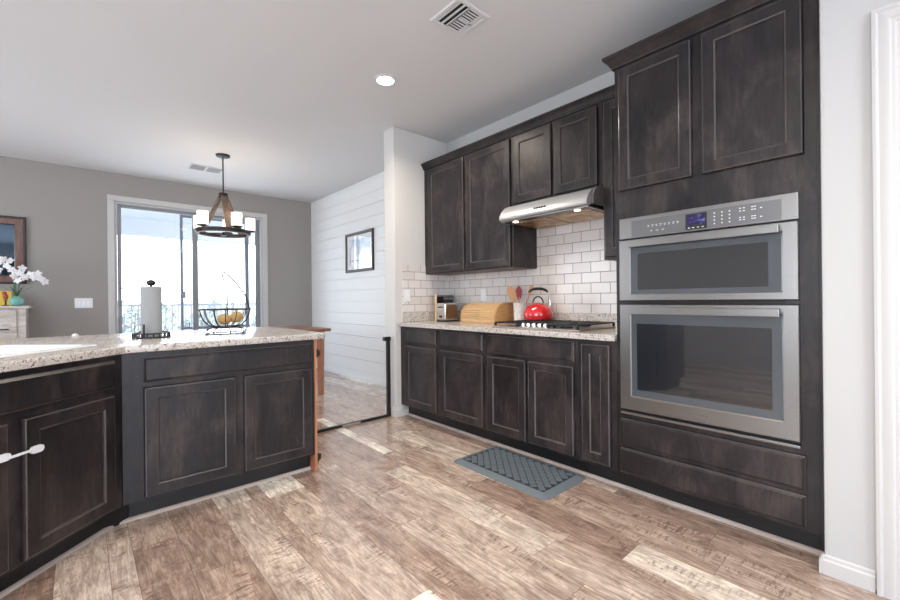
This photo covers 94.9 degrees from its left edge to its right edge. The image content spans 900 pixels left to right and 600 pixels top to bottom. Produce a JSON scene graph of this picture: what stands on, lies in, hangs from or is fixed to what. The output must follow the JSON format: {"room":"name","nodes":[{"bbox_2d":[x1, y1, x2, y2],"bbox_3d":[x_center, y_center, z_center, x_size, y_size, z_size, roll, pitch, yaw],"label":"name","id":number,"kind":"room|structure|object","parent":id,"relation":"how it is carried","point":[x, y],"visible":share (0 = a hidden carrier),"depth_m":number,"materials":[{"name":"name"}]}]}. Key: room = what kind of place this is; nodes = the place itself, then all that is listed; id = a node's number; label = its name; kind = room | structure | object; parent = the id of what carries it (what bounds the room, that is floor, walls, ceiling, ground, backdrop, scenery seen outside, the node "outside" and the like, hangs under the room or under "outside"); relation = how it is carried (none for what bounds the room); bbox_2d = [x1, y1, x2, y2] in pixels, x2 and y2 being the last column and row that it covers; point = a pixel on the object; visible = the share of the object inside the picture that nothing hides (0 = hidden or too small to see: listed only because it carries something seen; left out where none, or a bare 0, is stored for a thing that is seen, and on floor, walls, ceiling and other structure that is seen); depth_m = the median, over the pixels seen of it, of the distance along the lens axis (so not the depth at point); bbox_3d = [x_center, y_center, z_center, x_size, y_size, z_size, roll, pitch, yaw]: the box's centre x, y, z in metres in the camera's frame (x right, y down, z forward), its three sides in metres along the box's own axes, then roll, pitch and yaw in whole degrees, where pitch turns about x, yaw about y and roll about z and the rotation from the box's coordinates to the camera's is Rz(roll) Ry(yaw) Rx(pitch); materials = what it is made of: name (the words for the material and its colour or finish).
{"room":"kitchen","nodes":[
{"label":"kitchen","id":0,"kind":"room"},
{"bbox_2d":[0,156,311,337],"bbox_3d":[-4.630,-0.234,5.167,6.170,2.814,0.120,-1,0,-42],"label":"wall","id":1,"kind":"structure","parent":0,"point":[64,208],"depth_m":5.17,"materials":[{"name":"grey paint"}]},
{"bbox_2d":[0,215,26,283],"bbox_3d":[-5.308,-0.568,4.460,1.023,0.771,0.035,-1,0,-42],"label":"wall mirror","id":2,"kind":"object","parent":1,"relation":"attached to","point":[12,229],"visible":0.8,"depth_m":4.74,"materials":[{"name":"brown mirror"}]},
{"bbox_2d":[0,224,13,274],"bbox_3d":[-5.317,-0.568,4.471,0.833,0.581,0.003,-1,0,-42],"label":"mirror glass","id":3,"kind":"object","parent":2,"relation":"attached to","point":[6,230],"depth_m":4.71,"materials":[{"name":"blue mirror"}]},
{"bbox_2d":[75,298,92,307],"bbox_3d":[-4.559,0.037,5.141,0.170,0.122,0.009,-1,0,-42],"label":"wall switch","id":4,"kind":"object","parent":1,"relation":"attached to","point":[79,302],"visible":1,"depth_m":5.14,"materials":[{"name":"white plastic"}]},
{"bbox_2d":[107,194,267,333],"bbox_3d":[-3.648,-0.100,5.949,1.970,2.524,0.018,-1,0,-42],"label":"trim","id":5,"kind":"structure","parent":1,"relation":"attached to","point":[110,198],"depth_m":5.45,"materials":[{"name":"grey paint"}]},
{"bbox_2d":[114,201,263,333],"bbox_3d":[-3.678,-0.064,5.982,1.837,2.454,0.157,-1,0,-42],"label":"sliding glass door","id":6,"kind":"structure","parent":1,"relation":"in","point":[118,205],"depth_m":5.94,"materials":[{"name":"grey plastic"}]},
{"bbox_2d":[180,215,249,330],"bbox_3d":[-3.533,-0.049,6.251,0.923,2.380,0.038,-1,0,-42],"label":"screen door","id":7,"kind":"structure","parent":6,"relation":"attached to","point":[182,293],"depth_m":6.04,"materials":[{"name":"grey metal"}]},
{"bbox_2d":[121,208,254,244],"bbox_3d":[-4.009,-1.560,8.234,19.000,0.450,3.594,-1,0,-42],"label":"ceiling","id":8,"kind":"structure","parent":0,"point":[141,223],"depth_m":8.49,"materials":[{"name":"white paint"}]},
{"bbox_2d":[311,171,385,380],"bbox_3d":[-1.182,-0.270,5.846,0.120,2.814,3.454,-1,0,-42],"label":"wall","id":9,"kind":"structure","parent":0,"point":[352,305],"depth_m":6.08,"materials":[{"name":"white paint"}]},
{"bbox_2d":[324,366,385,386],"bbox_3d":[-1.246,1.102,5.835,0.012,0.069,3.369,-1,0,-42],"label":"baseboard","id":10,"kind":"structure","parent":9,"relation":"attached to","point":[333,370],"depth_m":5.94,"materials":[{"name":"white paint"}]},
{"bbox_2d":[345,228,373,272],"bbox_3d":[-1.292,-0.685,5.851,0.027,0.566,0.775,-1,0,-42],"label":"framed picture","id":11,"kind":"object","parent":9,"relation":"attached to","point":[359,246],"visible":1,"depth_m":5.84,"materials":[{"name":"grey"}]},
{"bbox_2d":[349,236,369,265],"bbox_3d":[-1.283,-0.685,5.859,0.002,0.426,0.635,-1,0,-42],"label":"print","id":12,"kind":"object","parent":11,"relation":"attached to","point":[359,246],"depth_m":5.86,"materials":[{"name":"white paper"}]},
{"bbox_2d":[0,0,725,202],"bbox_3d":[-1.316,-1.725,1.418,6.350,0.100,10.146,-1,0,-42],"label":"ceiling","id":13,"kind":"structure","parent":0,"point":[287,90],"depth_m":3.08,"materials":[{"name":"white paint"}]},
{"bbox_2d":[187,163,224,173],"bbox_3d":[-3.079,-1.654,5.214,0.370,0.008,0.260,-1,0,-42],"label":"ceiling vent","id":14,"kind":"object","parent":13,"relation":"in","point":[192,166],"visible":0.96,"depth_m":5.20,"materials":[{"name":"white metal"}]},
{"bbox_2d":[193,153,255,237],"bbox_3d":[-2.583,-1.198,4.750,0.635,0.929,0.649,-1,0,-42],"label":"chandelier","id":15,"kind":"object","parent":13,"relation":"hanging from","point":[201,221],"visible":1,"depth_m":4.68,"materials":[{"name":"brown metal"}]},
{"bbox_2d":[374,74,396,86],"bbox_3d":[-0.495,-1.681,3.164,0.180,0.006,0.180,-1,0,-42],"label":"recessed light","id":16,"kind":"object","parent":13,"relation":"in","point":[386,80],"visible":1,"depth_m":3.16,"materials":[{"name":"white plastic"}]},
{"bbox_2d":[430,0,489,36],"bbox_3d":[0.060,-1.685,2.474,0.256,0.008,0.256,-1,0,-42],"label":"ceiling vent","id":17,"kind":"object","parent":13,"relation":"in","point":[459,17],"visible":1,"depth_m":2.46,"materials":[{"name":"white metal"}]},
{"bbox_2d":[0,370,889,599],"bbox_3d":[-1.268,1.200,1.422,6.420,0.120,10.226,-1,0,-42],"label":"floor","id":18,"kind":"structure","parent":0,"point":[387,512],"depth_m":1.92,"materials":[{"name":"brown wood"}]},
{"bbox_2d":[0,305,32,338],"bbox_3d":[-5.251,0.624,4.223,1.372,1.111,0.422,-1,0,-42],"label":"sideboard","id":19,"kind":"object","parent":18,"relation":"on","point":[14,320],"visible":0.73,"depth_m":4.46,"materials":[{"name":"white wood"}]},
{"bbox_2d":[0,291,11,305],"bbox_3d":[-4.984,-0.017,4.550,0.215,0.162,0.025,-1,0,-42],"label":"box","id":20,"kind":"object","parent":19,"relation":"on","point":[9,293],"visible":0.45,"depth_m":4.58,"materials":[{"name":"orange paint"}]},
{"bbox_2d":[2,291,9,305],"bbox_3d":[-4.783,-0.015,4.444,0.060,0.155,0.060,-1,0,-42],"label":"figurine","id":21,"kind":"object","parent":19,"relation":"on","point":[5,295],"visible":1,"depth_m":4.43,"materials":[{"name":"brown metal"}]},
{"bbox_2d":[9,296,23,305],"bbox_3d":[-4.794,0.012,4.568,0.120,0.102,0.120,-1,0,-42],"label":"vase","id":22,"kind":"object","parent":19,"relation":"on","point":[15,300],"visible":1,"depth_m":4.54,"materials":[{"name":"teal ceramic"}]},
{"bbox_2d":[0,256,48,295],"bbox_3d":[-4.781,-0.252,4.568,0.499,0.448,0.126,-1,0,-42],"label":"orchid","id":23,"kind":"object","parent":22,"relation":"in","point":[36,275],"visible":1,"depth_m":4.56,"materials":[{"name":"white plant"}]},
{"bbox_2d":[0,354,128,591],"bbox_3d":[-2.081,0.710,1.607,1.324,0.874,1.302,-1,0,-42],"label":"base cabinet","id":24,"kind":"object","parent":18,"relation":"on","point":[53,499],"visible":0.84,"depth_m":1.73,"materials":[{"name":"brown wood"}]},
{"bbox_2d":[0,444,44,462],"bbox_3d":[-1.638,0.586,1.577,0.013,0.037,0.169,-1,0,3],"label":"lock","id":25,"kind":"object","parent":24,"relation":"attached to","point":[4,457],"visible":1,"depth_m":1.58,"materials":[{"name":"white plastic"}]},
{"bbox_2d":[0,326,324,372],"bbox_3d":[-1.834,0.250,2.138,2.361,0.038,1.804,-1,0,-42],"label":"countertop","id":26,"kind":"structure","parent":24,"relation":"on","point":[107,344],"depth_m":2.31,"materials":[{"name":"stone"}]},
{"bbox_2d":[0,344,96,357],"bbox_3d":[-2.049,0.319,1.685,0.540,0.188,0.870,-1,0,3],"label":"sink","id":27,"kind":"object","parent":26,"relation":"in","point":[7,350],"visible":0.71,"depth_m":2.07,"materials":[{"name":"white ceramic"}]},
{"bbox_2d":[131,280,170,338],"bbox_3d":[-1.835,0.053,2.537,0.197,0.355,0.197,-1,0,-42],"label":"paper towel holder","id":28,"kind":"object","parent":26,"relation":"on","point":[136,335],"visible":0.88,"depth_m":2.48,"materials":[{"name":"black metal"}]},
{"bbox_2d":[140,286,161,336],"bbox_3d":[-1.835,0.071,2.537,0.107,0.304,0.107,-1,0,-42],"label":"paper towel roll","id":29,"kind":"object","parent":28,"relation":"on","point":[150,296],"visible":0.84,"depth_m":2.50,"materials":[{"name":"grey paper"}]},
{"bbox_2d":[198,272,250,334],"bbox_3d":[-1.503,0.019,2.760,0.313,0.415,0.313,-1,0,-42],"label":"fruit basket","id":30,"kind":"object","parent":26,"relation":"on","point":[227,308],"visible":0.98,"depth_m":2.75,"materials":[{"name":"black metal"}]},
{"bbox_2d":[217,314,230,324],"bbox_3d":[-1.489,0.127,2.725,0.087,0.073,0.074,-1,0,-42],"label":"mango","id":31,"kind":"object","parent":30,"relation":"in","point":[221,318],"visible":0.91,"depth_m":2.70,"materials":[{"name":"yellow food"}]},
{"bbox_2d":[198,308,250,326],"bbox_3d":[-1.502,0.120,2.760,0.313,0.124,0.313,-1,0,-42],"label":"bowl","id":32,"kind":"object","parent":30,"relation":"on","point":[211,325],"depth_m":2.72,"materials":[{"name":"brown metal"}]},
{"bbox_2d":[230,311,242,322],"bbox_3d":[-1.434,0.114,2.770,0.085,0.075,0.073,-1,0,-42],"label":"mango","id":33,"kind":"object","parent":30,"relation":"in","point":[239,317],"visible":0.87,"depth_m":2.75,"materials":[{"name":"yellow food"}]},
{"bbox_2d":[0,466,310,598],"bbox_3d":[-1.522,1.133,2.012,0.404,0.017,1.881,-1,0,26],"label":"trim","id":34,"kind":"structure","parent":18,"relation":"on","point":[64,555],"depth_m":2.13,"materials":[{"name":"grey wood"}]},
{"bbox_2d":[121,339,320,516],"bbox_3d":[-1.480,0.703,2.675,1.048,0.874,0.747,-1,0,-42],"label":"base cabinet","id":35,"kind":"object","parent":18,"relation":"on","point":[197,422],"depth_m":2.32,"materials":[{"name":"brown wood"}]},
{"bbox_2d":[273,325,330,394],"bbox_3d":[-2.461,0.750,4.712,1.885,0.799,1.000,-1,0,-42],"label":"dining table","id":36,"kind":"object","parent":18,"relation":"on","point":[320,342],"visible":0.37,"depth_m":4.95,"materials":[{"name":"brown wood"}]},
{"bbox_2d":[384,126,446,407],"bbox_3d":[-0.334,-0.278,4.283,0.692,2.814,0.175,-1,0,-42],"label":"wall pier","id":37,"kind":"object","parent":18,"relation":"on","point":[405,151],"visible":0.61,"depth_m":4.07,"materials":[{"name":"grey paint"}]},
{"bbox_2d":[317,337,391,432],"bbox_3d":[-0.980,0.747,3.675,1.096,0.773,0.040,-1,0,-42],"label":"safety gate","id":38,"kind":"object","parent":37,"relation":"attached to","point":[387,339],"visible":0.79,"depth_m":4.00,"materials":[{"name":"brown metal"}]},
{"bbox_2d":[385,405,408,416],"bbox_3d":[-0.525,1.085,4.091,0.157,0.089,0.190,-1,0,-42],"label":"baseboard","id":39,"kind":"object","parent":37,"relation":"attached to","point":[404,410],"visible":0.85,"depth_m":4.01,"materials":[{"name":"grey paint"}]},
{"bbox_2d":[402,264,448,311],"bbox_3d":[-0.243,-0.117,4.239,0.600,0.466,0.010,-1,0,-42],"label":"tiled wall","id":40,"kind":"structure","parent":37,"relation":"attached to","point":[423,288],"depth_m":4.18,"materials":[{"name":"white tile"}]},
{"bbox_2d":[404,289,409,301],"bbox_3d":[-0.421,-0.045,4.067,0.075,0.120,0.009,-1,0,-42],"label":"wall switch","id":41,"kind":"object","parent":40,"relation":"attached to","point":[406,291],"visible":1,"depth_m":4.06,"materials":[{"name":"white plastic"}]},
{"bbox_2d":[401,326,446,424],"bbox_3d":[-0.056,0.688,4.013,0.650,0.874,0.582,-1,0,-42],"label":"base cabinet","id":42,"kind":"object","parent":18,"relation":"on","point":[420,350],"visible":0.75,"depth_m":3.78,"materials":[{"name":"brown wood"}]},
{"bbox_2d":[439,329,493,440],"bbox_3d":[0.323,0.684,3.588,0.650,0.874,0.555,-1,0,-42],"label":"base cabinet","id":43,"kind":"object","parent":18,"relation":"on","point":[463,384],"visible":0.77,"depth_m":3.35,"materials":[{"name":"brown wood"}]},
{"bbox_2d":[454,446,585,499],"bbox_3d":[0.440,1.110,2.734,0.454,0.020,0.780,-1,0,-42],"label":"kitchen mat","id":44,"kind":"object","parent":18,"relation":"on","point":[536,478],"visible":1,"depth_m":2.65,"materials":[{"name":"grey rubber"}]},
{"bbox_2d":[486,332,586,471],"bbox_3d":[0.772,0.680,3.084,0.650,0.874,0.793,-1,0,-42],"label":"base cabinet","id":45,"kind":"object","parent":18,"relation":"on","point":[532,381],"visible":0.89,"depth_m":2.82,"materials":[{"name":"brown wood"}]},
{"bbox_2d":[579,339,624,484],"bbox_3d":[1.119,0.676,2.695,0.650,0.874,0.248,-1,0,-42],"label":"base cabinet","id":46,"kind":"object","parent":18,"relation":"on","point":[598,379],"visible":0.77,"depth_m":2.48,"materials":[{"name":"brown wood"}]},
{"bbox_2d":[398,320,616,341],"bbox_3d":[0.466,0.226,3.411,0.666,0.038,2.181,-1,0,-42],"label":"countertop","id":47,"kind":"structure","parent":46,"relation":"on","point":[609,334],"depth_m":2.94,"materials":[{"name":"stone"}]},
{"bbox_2d":[435,294,436,320],"bbox_3d":[-0.141,0.077,4.169,0.018,0.270,0.150,-1,0,0],"label":"cutting board","id":48,"kind":"object","parent":47,"relation":"on","point":[435,294],"visible":0.94,"depth_m":4.09,"materials":[{"name":"brown wood"}]},
{"bbox_2d":[437,295,452,302],"bbox_3d":[-0.055,0.081,4.270,0.140,0.261,0.122,-1,0,-42],"label":"appliance","id":49,"kind":"object","parent":47,"relation":"on","point":[440,298],"visible":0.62,"depth_m":4.22,"materials":[{"name":"black plastic"}]},
{"bbox_2d":[437,302,457,321],"bbox_3d":[-0.036,0.118,4.060,0.192,0.187,0.140,-1,0,-42],"label":"toaster","id":50,"kind":"object","parent":47,"relation":"on","point":[446,311],"visible":1,"depth_m":4.01,"materials":[{"name":"silver metal"}]},
{"bbox_2d":[460,302,513,323],"bbox_3d":[0.336,0.116,3.802,0.250,0.183,0.440,-1,0,-42],"label":"bread box","id":51,"kind":"object","parent":47,"relation":"on","point":[488,313],"visible":1,"depth_m":3.70,"materials":[{"name":"brown wood"}]},
{"bbox_2d":[403,311,616,333],"bbox_3d":[0.488,0.157,3.432,0.604,0.098,2.182,-1,0,-42],"label":"granite upstand","id":52,"kind":"object","parent":47,"relation":"on","point":[422,315],"visible":0.23,"depth_m":3.34,"materials":[{"name":"beige stone"}]},
{"bbox_2d":[513,303,525,319],"bbox_3d":[0.607,0.116,3.588,0.112,0.178,0.112,-1,0,-42],"label":"utensil crock","id":53,"kind":"object","parent":47,"relation":"on","point":[519,308],"visible":0.57,"depth_m":3.54,"materials":[{"name":"ceramic"}]},
{"bbox_2d":[507,286,515,302],"bbox_3d":[0.556,0.033,3.613,0.117,0.317,0.024,-1,0,12],"label":"wooden spatula","id":54,"kind":"object","parent":53,"relation":"in","point":[511,292],"visible":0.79,"depth_m":3.61,"materials":[{"name":"brown wood"}]},
{"bbox_2d":[516,286,521,302],"bbox_3d":[0.601,0.034,3.587,0.055,0.310,0.024,-1,0,1],"label":"spatula","id":55,"kind":"object","parent":53,"relation":"in","point":[518,289],"visible":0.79,"depth_m":3.59,"materials":[{"name":"red plastic"}]},
{"bbox_2d":[527,285,533,301],"bbox_3d":[0.663,0.032,3.558,0.118,0.317,0.024,-1,0,18],"label":"wooden spoon","id":56,"kind":"object","parent":53,"relation":"in","point":[531,286],"visible":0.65,"depth_m":3.55,"materials":[{"name":"brown wood"}]},
{"bbox_2d":[492,320,615,331],"bbox_3d":[0.767,0.182,3.087,0.510,0.042,0.750,-1,0,-42],"label":"gas cooktop","id":57,"kind":"object","parent":47,"relation":"in","point":[560,325],"visible":0.98,"depth_m":2.95,"materials":[{"name":"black metal"}]},
{"bbox_2d":[523,287,553,319],"bbox_3d":[0.724,0.027,3.385,0.250,0.264,0.244,-1,0,-42],"label":"tea kettle","id":58,"kind":"object","parent":57,"relation":"on","point":[535,311],"visible":1,"depth_m":3.30,"materials":[{"name":"red metal"}]},
{"bbox_2d":[408,413,824,555],"bbox_3d":[0.604,1.110,2.925,0.016,0.017,3.053,-1,0,-42],"label":"trim","id":59,"kind":"structure","parent":18,"relation":"on","point":[738,525],"depth_m":2.34,"materials":[{"name":"brown wood"}]},
{"bbox_2d":[602,0,824,551],"bbox_3d":[1.464,-0.150,2.275,0.678,2.519,0.946,-1,0,-42],"label":"tall cabinet","id":60,"kind":"object","parent":18,"relation":"on","point":[720,104],"visible":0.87,"depth_m":1.96,"materials":[{"name":"brown wood"}]},
{"bbox_2d":[619,192,801,448],"bbox_3d":[1.429,0.088,2.237,0.611,1.103,0.790,-1,0,-42],"label":"wall oven","id":61,"kind":"object","parent":60,"relation":"in","point":[710,329],"visible":0.99,"depth_m":1.99,"materials":[{"name":"silver metal"}]},
{"bbox_2d":[446,71,614,313],"bbox_3d":[1.073,-0.292,3.317,0.120,2.814,3.320,-1,0,-42],"label":"wall","id":62,"kind":"structure","parent":0,"point":[601,82],"depth_m":3.56,"materials":[{"name":"grey paint"}]},
{"bbox_2d":[424,137,536,275],"bbox_3d":[0.239,-0.797,3.898,0.338,1.065,1.165,-1,0,-42],"label":"upper cabinet","id":63,"kind":"object","parent":62,"relation":"attached to","point":[466,196],"visible":0.91,"depth_m":3.68,"materials":[{"name":"brown wood"}]},
{"bbox_2d":[421,84,614,170],"bbox_3d":[0.544,-1.363,3.530,0.354,0.062,2.129,-1,0,-42],"label":"crown molding","id":64,"kind":"structure","parent":63,"relation":"attached to","point":[607,93],"depth_m":3.21,"materials":[{"name":"brown wood"}]},
{"bbox_2d":[448,204,616,313],"bbox_3d":[0.706,-0.338,3.630,0.009,0.888,2.182,-1,0,-42],"label":"tiled wall","id":65,"kind":"structure","parent":62,"relation":"attached to","point":[572,267],"depth_m":3.38,"materials":[{"name":"white tile"}]},
{"bbox_2d":[481,289,485,300],"bbox_3d":[0.329,-0.048,4.045,0.007,0.118,0.072,-1,0,-42],"label":"wall outlet","id":66,"kind":"object","parent":65,"relation":"attached to","point":[483,291],"visible":1,"depth_m":4.04,"materials":[{"name":"white plastic"}]},
{"bbox_2d":[513,102,603,205],"bbox_3d":[0.883,-1.048,3.173,0.338,0.574,0.776,-1,0,-42],"label":"upper cabinet","id":67,"kind":"object","parent":62,"relation":"attached to","point":[564,155],"visible":0.8,"depth_m":3.01,"materials":[{"name":"brown wood"}]},
{"bbox_2d":[499,186,603,228],"bbox_3d":[0.824,-0.682,3.113,0.491,0.150,0.770,-1,0,-42],"label":"range hood","id":68,"kind":"object","parent":67,"relation":"attached to","point":[517,215],"visible":0.91,"depth_m":2.97,"materials":[{"name":"grey metal"}]},
{"bbox_2d":[603,97,615,260],"bbox_3d":[1.208,-0.805,2.812,0.338,1.068,0.189,-1,0,-42],"label":"upper cabinet","id":69,"kind":"object","parent":62,"relation":"attached to","point":[609,177],"visible":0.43,"depth_m":2.73,"materials":[{"name":"brown wood"}]},
{"bbox_2d":[819,0,899,590],"bbox_3d":[2.913,-0.311,0.722,0.826,2.814,3.298,-1,0,-42],"label":"wall","id":70,"kind":"structure","parent":0,"point":[845,48],"depth_m":1.62,"materials":[{"name":"grey paint"}]},
{"bbox_2d":[819,552,875,592],"bbox_3d":[1.565,1.070,1.630,0.028,0.079,0.160,-1,0,-42],"label":"baseboard","id":71,"kind":"structure","parent":70,"relation":"attached to","point":[862,577],"depth_m":1.62,"materials":[{"name":"white paint"}]},
{"bbox_2d":[871,1,899,599],"bbox_3d":[1.926,0.008,1.195,0.022,2.196,0.976,-1,0,-42],"label":"trim","id":72,"kind":"structure","parent":70,"relation":"attached to","point":[885,20],"depth_m":1.53,"materials":[{"name":"grey paint"}]},
{"bbox_3d":[-4.079,1.281,8.347,19.000,0.170,3.894,-1,0,-42],"label":"floor","id":73,"kind":"structure","parent":0,"visible":0},
{"bbox_2d":[122,302,255,332],"bbox_3d":[-5.306,0.633,9.264,6.400,1.149,0.060,-1,0,-42],"label":"railing","id":74,"kind":"object","parent":73,"relation":"on","point":[232,304],"visible":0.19,"depth_m":8.90,"materials":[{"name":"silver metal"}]},
{"label":"outside","id":75,"kind":"structure","parent":0,"visible":0},
{"bbox_2d":[122,298,255,330],"bbox_3d":[-37.254,1.382,41.800,90.000,4.170,90.000,-1,0,-42],"label":"ground","id":76,"kind":"structure","parent":75,"point":[201,301],"depth_m":75.71,"materials":[{"name":"white"}]},
{"bbox_2d":[122,323,134,332],"bbox_3d":[-8.392,1.090,10.229,1.242,1.756,1.346,-1,0,-42],"label":"desert shrub","id":77,"kind":"object","parent":76,"relation":"on","point":[127,330],"visible":0.02,"depth_m":10.26,"materials":[{"name":"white plant"}]},
{"bbox_2d":[122,306,140,332],"bbox_3d":[-10.139,1.056,13.160,1.526,1.860,1.476,-1,0,-42],"label":"desert shrub","id":78,"kind":"object","parent":76,"relation":"on","point":[134,310],"visible":0.22,"depth_m":13.11,"materials":[{"name":"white plant"}]},
{"bbox_2d":[135,303,180,330],"bbox_3d":[-11.457,0.989,16.307,1.900,2.023,1.863,-1,0,-42],"label":"desert shrub","id":79,"kind":"object","parent":76,"relation":"on","point":[169,324],"visible":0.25,"depth_m":16.32,"materials":[{"name":"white plant"}]},
{"bbox_2d":[179,310,213,329],"bbox_3d":[-6.928,1.102,11.227,1.297,1.701,1.303,-1,0,-42],"label":"desert shrub","id":80,"kind":"object","parent":76,"relation":"on","point":[188,323],"visible":0.16,"depth_m":11.15,"materials":[{"name":"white plant"}]},
{"bbox_2d":[201,305,230,328],"bbox_3d":[-8.247,1.040,14.342,1.634,1.853,1.548,-1,0,-42],"label":"desert shrub","id":81,"kind":"object","parent":76,"relation":"on","point":[211,306],"visible":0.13,"depth_m":14.26,"materials":[{"name":"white plant"}]},
{"bbox_2d":[201,299,230,324],"bbox_3d":[-10.936,0.958,19.142,1.862,2.072,1.887,-1,0,-42],"label":"desert shrub","id":82,"kind":"object","parent":76,"relation":"on","point":[214,300],"visible":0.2,"depth_m":19.16,"materials":[{"name":"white plant"}]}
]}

